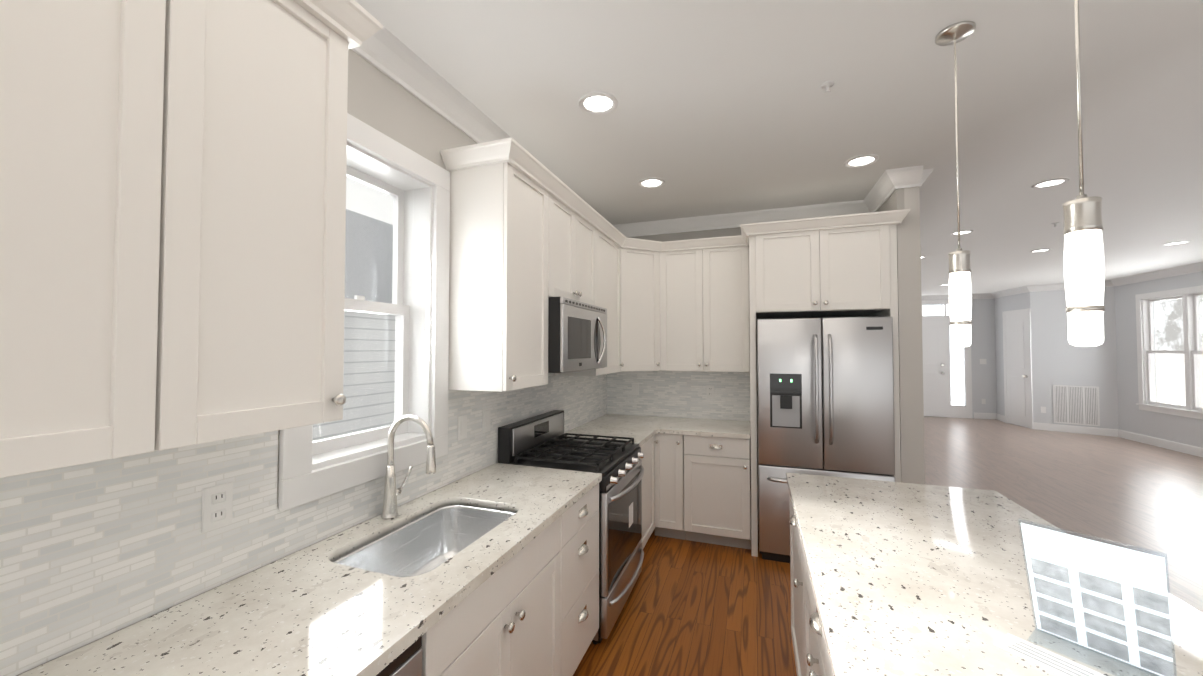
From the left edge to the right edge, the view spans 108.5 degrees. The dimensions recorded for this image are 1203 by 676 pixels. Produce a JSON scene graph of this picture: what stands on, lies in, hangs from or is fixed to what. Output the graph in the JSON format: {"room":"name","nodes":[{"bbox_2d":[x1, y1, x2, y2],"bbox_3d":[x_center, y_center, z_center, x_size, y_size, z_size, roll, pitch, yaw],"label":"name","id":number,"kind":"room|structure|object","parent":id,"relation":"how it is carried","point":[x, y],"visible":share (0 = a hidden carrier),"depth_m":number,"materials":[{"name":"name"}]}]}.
{"room":"kitchen","nodes":[
{"label":"kitchen","id":0,"kind":"room"},
{"bbox_2d":[16,49,603,675],"bbox_3d":[0.071,0.286,4.745,0.210,2.800,15.300,0,-1,19],"label":"wall","id":1,"kind":"structure","parent":0,"point":[380,101],"depth_m":1.81,"materials":[{"name":"beige paint"}]},
{"bbox_2d":[0,0,382,477],"bbox_3d":[-0.962,-0.351,0.914,0.390,1.141,0.850,0,-1,19],"label":"upper cabinet","id":2,"kind":"object","parent":1,"relation":"attached to","point":[172,216],"visible":1,"depth_m":0.84,"materials":[{"name":"white wood"}]},
{"bbox_2d":[0,373,606,675],"bbox_3d":[-0.758,0.433,2.064,0.006,0.546,4.900,0,-1,19],"label":"backsplash","id":3,"kind":"structure","parent":1,"relation":"attached to","point":[92,552],"depth_m":1.08,"materials":[{"name":"tile"}]},
{"bbox_2d":[201,481,232,532],"bbox_3d":[-1.056,0.464,1.193,0.009,0.118,0.072,0,-1,19],"label":"electrical outlet","id":4,"kind":"object","parent":3,"relation":"attached to","point":[217,506],"visible":1,"depth_m":1.19,"materials":[{"name":"white plastic"}]},
{"bbox_2d":[457,415,466,439],"bbox_3d":[-0.704,0.454,2.193,0.008,0.118,0.072,0,-1,19],"label":"electrical outlet","id":5,"kind":"object","parent":3,"relation":"attached to","point":[461,427],"visible":1,"depth_m":2.19,"materials":[{"name":"white plastic"}]},
{"bbox_2d":[278,113,449,510],"bbox_3d":[-0.967,-0.132,1.759,0.224,1.360,0.770,0,-1,19],"label":"window","id":6,"kind":"structure","parent":1,"relation":"in","point":[415,185],"depth_m":1.98,"materials":[{"name":"white wood"}]},
{"bbox_2d":[444,149,555,391],"bbox_3d":[-0.511,-0.293,2.284,0.330,1.092,0.497,0,-1,19],"label":"upper cabinet","id":7,"kind":"object","parent":1,"relation":"attached to","point":[530,234],"depth_m":2.07,"materials":[{"name":"white wood"}]},
{"bbox_2d":[556,189,595,305],"bbox_3d":[-0.322,-0.524,2.825,0.330,0.604,0.758,0,-1,19],"label":"upper cabinet","id":8,"kind":"object","parent":1,"relation":"attached to","point":[575,231],"depth_m":2.75,"materials":[{"name":"white wood"}]},
{"bbox_2d":[548,297,606,372],"bbox_3d":[-0.260,-0.007,2.790,0.454,0.421,0.754,0,-1,19],"label":"microwave","id":9,"kind":"object","parent":8,"relation":"attached to","point":[577,335],"visible":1,"depth_m":2.53,"materials":[{"name":"silver metal"}]},
{"bbox_2d":[556,221,623,375],"bbox_3d":[-0.075,-0.264,3.456,0.373,1.092,0.730,0,-1,19],"label":"upper cabinet","id":10,"kind":"object","parent":1,"relation":"attached to","point":[609,243],"depth_m":3.47,"materials":[{"name":"white wood"}]},
{"bbox_2d":[624,238,667,371],"bbox_3d":[0.260,-0.252,3.963,0.668,1.092,0.666,0,-1,19],"label":"upper cabinet","id":11,"kind":"object","parent":1,"relation":"attached to","point":[645,261],"depth_m":3.82,"materials":[{"name":"white wood"}]},
{"bbox_2d":[620,227,867,523],"bbox_3d":[1.184,0.269,4.046,2.355,2.800,0.120,0,-1,19],"label":"wall","id":12,"kind":"structure","parent":0,"point":[700,234],"depth_m":4.04,"materials":[{"name":"beige paint"}]},
{"bbox_2d":[607,371,749,420],"bbox_3d":[0.702,0.523,4.143,1.366,0.468,0.006,0,-1,19],"label":"backsplash","id":13,"kind":"structure","parent":12,"relation":"attached to","point":[680,394],"depth_m":4.12,"materials":[{"name":"tile"}]},
{"bbox_2d":[706,385,713,397],"bbox_3d":[1.012,0.499,4.026,0.072,0.118,0.009,0,-1,19],"label":"electrical outlet","id":14,"kind":"object","parent":13,"relation":"attached to","point":[709,391],"visible":1,"depth_m":4.03,"materials":[{"name":"white plastic"}]},
{"bbox_2d":[668,241,749,371],"bbox_3d":[0.902,-0.253,3.892,0.810,1.092,0.372,0,-1,19],"label":"upper cabinet","id":15,"kind":"object","parent":12,"relation":"attached to","point":[709,310],"depth_m":3.73,"materials":[{"name":"white wood"}]},
{"bbox_2d":[740,209,909,556],"bbox_3d":[1.690,0.397,3.414,1.094,2.513,0.721,0,-1,19],"label":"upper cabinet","id":16,"kind":"object","parent":12,"relation":"attached to","point":[837,265],"visible":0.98,"depth_m":3.15,"materials":[{"name":"white wood"}]},
{"bbox_2d":[355,0,1202,295],"bbox_3d":[3.711,-1.195,3.498,7.810,0.100,15.300,0,-1,19],"label":"ceiling","id":17,"kind":"structure","parent":0,"point":[727,106],"depth_m":2.20,"materials":[{"name":"white paint"}]},
{"bbox_2d":[579,92,617,114],"bbox_3d":[-0.016,-1.179,2.171,0.196,0.019,0.196,0,-1,19],"label":"recessed light","id":18,"kind":"object","parent":17,"relation":"in","point":[598,103],"visible":1,"depth_m":2.16,"materials":[{"name":"white plastic"}]},
{"bbox_2d":[638,178,664,187],"bbox_3d":[0.371,-1.154,3.211,0.196,0.019,0.196,0,-1,19],"label":"recessed light","id":19,"kind":"object","parent":17,"relation":"in","point":[651,182],"visible":1,"depth_m":3.20,"materials":[{"name":"white"}]},
{"bbox_2d":[844,154,878,167],"bbox_3d":[1.703,-1.163,2.837,0.196,0.019,0.196,0,-1,19],"label":"recessed light","id":20,"kind":"object","parent":17,"relation":"in","point":[861,161],"visible":0.96,"depth_m":2.83,"materials":[{"name":"white"}]},
{"bbox_2d":[821,81,1058,226],"bbox_3d":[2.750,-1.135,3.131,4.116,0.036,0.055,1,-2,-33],"label":"sprinkler","id":21,"kind":"object","parent":17,"relation":"attached to","point":[827,85],"visible":1,"depth_m":2.01,"materials":[{"name":"white metal"}]},
{"bbox_2d":[935,21,975,346],"bbox_3d":[1.375,-0.577,1.671,0.124,1.224,0.124,0,-1,19],"label":"pendant light","id":22,"kind":"object","parent":17,"relation":"hanging from","point":[960,299],"visible":1,"depth_m":1.65,"materials":[{"name":"white glass"}]},
{"bbox_2d":[950,230,973,234],"bbox_3d":[3.814,-1.120,4.585,0.196,0.019,0.196,0,-1,19],"label":"recessed light","id":23,"kind":"object","parent":17,"relation":"in","point":[962,232],"visible":0.85,"depth_m":4.58,"materials":[{"name":"white"}]},
{"bbox_2d":[1030,249,1051,252],"bbox_3d":[5.498,-1.099,5.422,0.196,0.019,0.196,0,-1,19],"label":"recessed light","id":24,"kind":"object","parent":17,"relation":"in","point":[1038,250],"visible":0.92,"depth_m":5.42,"materials":[{"name":"white"}]},
{"bbox_2d":[1031,178,1068,188],"bbox_3d":[3.332,-1.154,3.218,0.196,0.019,0.196,0,-1,19],"label":"recessed light","id":25,"kind":"object","parent":17,"relation":"in","point":[1050,183],"visible":1,"depth_m":3.21,"materials":[{"name":"white"}]},
{"bbox_2d":[1063,0,1104,345],"bbox_3d":[1.206,-0.591,1.093,0.124,1.224,0.124,0,-1,19],"label":"pendant light","id":26,"kind":"object","parent":17,"relation":"hanging from","point":[1083,261],"visible":1,"depth_m":1.06,"materials":[{"name":"white glass"}]},
{"bbox_2d":[1163,241,1190,244],"bbox_3d":[6.700,-1.109,5.041,0.196,0.019,0.196,0,-1,19],"label":"recessed light","id":27,"kind":"object","parent":17,"relation":"in","point":[1177,243],"visible":0.88,"depth_m":5.04,"materials":[{"name":"white"}]},
{"bbox_2d":[573,416,1202,675],"bbox_3d":[3.711,1.704,3.427,7.810,0.100,15.300,0,-1,19],"label":"floor","id":28,"kind":"structure","parent":0,"point":[692,608],"depth_m":3.47,"materials":[{"name":"brown wood"}]},
{"bbox_2d":[376,636,421,675],"bbox_3d":[-0.807,1.153,0.869,0.676,0.876,0.600,0,-1,19],"label":"dishwasher","id":29,"kind":"object","parent":28,"relation":"on","point":[407,661],"visible":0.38,"depth_m":1.02,"materials":[{"name":"silver metal"}]},
{"bbox_2d":[425,483,598,675],"bbox_3d":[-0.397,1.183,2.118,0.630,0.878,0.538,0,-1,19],"label":"base cabinet","id":30,"kind":"object","parent":28,"relation":"on","point":[531,608],"depth_m":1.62,"materials":[{"name":"white wood"}]},
{"bbox_2d":[18,463,601,675],"bbox_3d":[-0.785,0.698,1.000,0.639,0.035,2.927,0,-1,19],"label":"countertop","id":31,"kind":"structure","parent":30,"relation":"on","point":[314,610],"depth_m":1.10,"materials":[{"name":"white stone"}]},
{"bbox_2d":[381,414,435,519],"bbox_3d":[-0.734,0.495,1.679,0.243,0.402,0.092,0,-1,19],"label":"faucet","id":32,"kind":"object","parent":31,"relation":"on","point":[391,493],"visible":1,"depth_m":1.67,"materials":[{"name":"silver metal"}]},
{"bbox_2d":[334,505,514,576],"bbox_3d":[-0.601,0.838,1.575,0.414,0.215,0.644,0,-1,19],"label":"sink","id":33,"kind":"object","parent":31,"relation":"in","point":[433,540],"visible":0.19,"depth_m":1.79,"materials":[{"name":"silver metal"}]},
{"bbox_2d":[498,410,643,643],"bbox_3d":[-0.125,1.079,2.716,0.732,1.115,0.755,0,-1,19],"label":"range","id":34,"kind":"object","parent":28,"relation":"on","point":[543,440],"visible":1,"depth_m":2.53,"materials":[{"name":"silver metal"}]},
{"bbox_2d":[640,435,657,547],"bbox_3d":[0.059,1.214,3.365,0.661,0.878,0.587,0,-1,19],"label":"base cabinet","id":35,"kind":"object","parent":28,"relation":"on","point":[648,491],"visible":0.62,"depth_m":3.36,"materials":[{"name":"white wood"}]},
{"bbox_2d":[655,433,694,540],"bbox_3d":[0.670,1.224,3.803,0.320,0.878,0.626,0,-1,19],"label":"base cabinet","id":36,"kind":"object","parent":28,"relation":"on","point":[674,504],"depth_m":3.52,"materials":[{"name":"white wood"}]},
{"bbox_2d":[691,430,750,548],"bbox_3d":[0.971,1.222,3.697,0.571,0.878,0.626,0,-1,19],"label":"base cabinet","id":37,"kind":"object","parent":28,"relation":"on","point":[703,489],"depth_m":3.39,"materials":[{"name":"white wood"}]},
{"bbox_2d":[564,414,750,446],"bbox_3d":[0.499,0.761,3.556,1.363,0.035,1.218,0,-1,19],"label":"countertop","id":38,"kind":"structure","parent":37,"relation":"on","point":[641,430],"depth_m":3.60,"materials":[{"name":"white stone"}]},
{"bbox_2d":[789,497,796,672],"bbox_3d":[1.153,1.175,1.807,0.619,0.878,0.720,0,-1,19],"label":"base cabinet","id":39,"kind":"object","parent":28,"relation":"on","point":[793,524],"depth_m":2.13,"materials":[{"name":"white wood"}]},
{"bbox_2d":[797,526,833,675],"bbox_3d":[0.908,1.158,1.112,0.619,0.878,0.997,0,-1,19],"label":"base cabinet","id":40,"kind":"object","parent":28,"relation":"on","point":[811,655],"depth_m":1.55,"materials":[{"name":"white wood"}]},
{"bbox_2d":[786,472,1202,675],"bbox_3d":[0.843,0.687,0.568,0.895,0.035,3.355,0,-1,19],"label":"countertop","id":41,"kind":"structure","parent":40,"relation":"on","point":[909,579],"depth_m":1.21,"materials":[{"name":"white stone"}]},
{"bbox_2d":[994,633,1105,675],"bbox_3d":[0.957,0.675,0.876,0.075,0.003,0.229,1,-2,-29],"label":"brochure","id":42,"kind":"object","parent":41,"relation":"on","point":[1042,657],"visible":1,"depth_m":0.91,"materials":[{"name":"white paper"}]},
{"bbox_2d":[1019,520,1175,675],"bbox_3d":[1.019,0.536,0.898,0.130,0.282,0.199,1,-2,-34],"label":"sign holder","id":43,"kind":"object","parent":41,"relation":"on","point":[1099,601],"visible":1,"depth_m":0.89,"materials":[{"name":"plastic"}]},
{"bbox_2d":[1021,523,1173,675],"bbox_3d":[1.021,0.539,0.899,0.001,0.292,0.193,-25,13,-33],"label":"paper sign","id":44,"kind":"object","parent":43,"relation":"in","point":[1161,600],"visible":1,"depth_m":0.89,"materials":[{"name":"white paper"}]},
{"bbox_2d":[757,316,894,562],"bbox_3d":[1.683,0.755,3.375,0.875,1.795,0.750,0,-1,19],"label":"refrigerator","id":45,"kind":"object","parent":28,"relation":"on","point":[825,396],"visible":0.79,"depth_m":3.10,"materials":[{"name":"silver metal"}]},
{"bbox_2d":[876,187,924,483],"bbox_3d":[3.537,0.341,6.974,0.135,2.800,8.490,0,-1,19],"label":"wall","id":46,"kind":"structure","parent":0,"point":[910,354],"depth_m":2.98,"materials":[{"name":"beige paint"}]},
{"bbox_2d":[352,26,1202,300],"bbox_3d":[3.687,-1.089,3.425,7.510,0.115,15.150,0,-1,19],"label":"crown molding","id":47,"kind":"structure","parent":46,"relation":"attached to","point":[385,51],"depth_m":2.98,"materials":[{"name":"white wood"}]},
{"bbox_2d":[922,299,996,417],"bbox_3d":[7.474,0.420,10.166,5.170,2.800,0.150,0,-1,19],"label":"wall","id":48,"kind":"structure","parent":0,"point":[983,342],"depth_m":9.71,"materials":[{"name":"beige paint"}]},
{"bbox_2d":[922,300,972,418],"bbox_3d":[7.624,0.470,9.989,1.490,2.690,0.075,0,-1,19],"label":"door","id":49,"kind":"structure","parent":48,"relation":"attached to","point":[939,397],"depth_m":9.93,"materials":[{"name":"white wood"}]},
{"bbox_2d":[980,359,985,363],"bbox_3d":[8.546,0.528,9.700,0.120,0.120,0.006,0,-1,19],"label":"switch plate","id":50,"kind":"object","parent":48,"relation":"attached to","point":[982,361],"depth_m":9.70,"materials":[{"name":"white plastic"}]},
{"bbox_2d":[994,286,1118,428],"bbox_3d":[8.967,0.383,8.686,1.070,2.800,1.650,0,-1,19],"label":"wall","id":51,"kind":"structure","parent":0,"point":[1058,358],"depth_m":8.25,"materials":[{"name":"beige paint"}]},
{"bbox_2d":[1002,308,1032,428],"bbox_3d":[8.493,0.607,8.847,0.111,2.360,0.772,0,-1,19],"label":"door","id":52,"kind":"structure","parent":51,"relation":"attached to","point":[1018,385],"depth_m":8.81,"materials":[{"name":"white wood"}]},
{"bbox_2d":[1041,385,1099,425],"bbox_3d":[8.763,1.250,8.116,0.750,0.720,0.013,-1,-2,44],"label":"air vent grille","id":53,"kind":"object","parent":51,"relation":"attached to","point":[1078,405],"visible":1,"depth_m":8.05,"materials":[{"name":"white metal"}]},
{"bbox_2d":[1115,271,1202,447],"bbox_3d":[7.299,0.222,2.119,0.150,2.800,15.150,0,-1,19],"label":"wall","id":54,"kind":"structure","parent":0,"point":[1133,417],"depth_m":7.34,"materials":[{"name":"beige paint"}]},
{"bbox_2d":[974,412,1202,456],"bbox_3d":[6.540,1.560,2.354,1.460,0.135,15.150,0,-1,19],"label":"baseboard","id":55,"kind":"structure","parent":54,"relation":"attached to","point":[1175,446],"depth_m":7.74,"materials":[{"name":"white wood"}]},
{"bbox_2d":[1135,285,1202,418],"bbox_3d":[8.799,0.214,6.475,0.175,1.930,1.720,0,-1,19],"label":"window","id":56,"kind":"structure","parent":54,"relation":"in","point":[1192,352],"depth_m":6.72,"materials":[{"name":"white painted wood"}]},
{"label":"outside","id":57,"kind":"structure","parent":0,"visible":0},
{"bbox_2d":[312,209,394,440],"bbox_3d":[-1.423,0.389,10.944,2.850,4.900,40.000,0,-1,19],"label":"neighbor house","id":58,"kind":"structure","parent":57,"point":[364,344],"depth_m":4.49,"materials":[{"name":"grey"}]},
{"bbox_2d":[1154,296,1202,406],"bbox_3d":[11.104,-0.796,5.496,0.100,7.000,14.000,0,-1,19],"label":"yard","id":59,"kind":"structure","parent":57,"point":[1172,381],"depth_m":9.47,"materials":[{"name":"white"}]}
]}

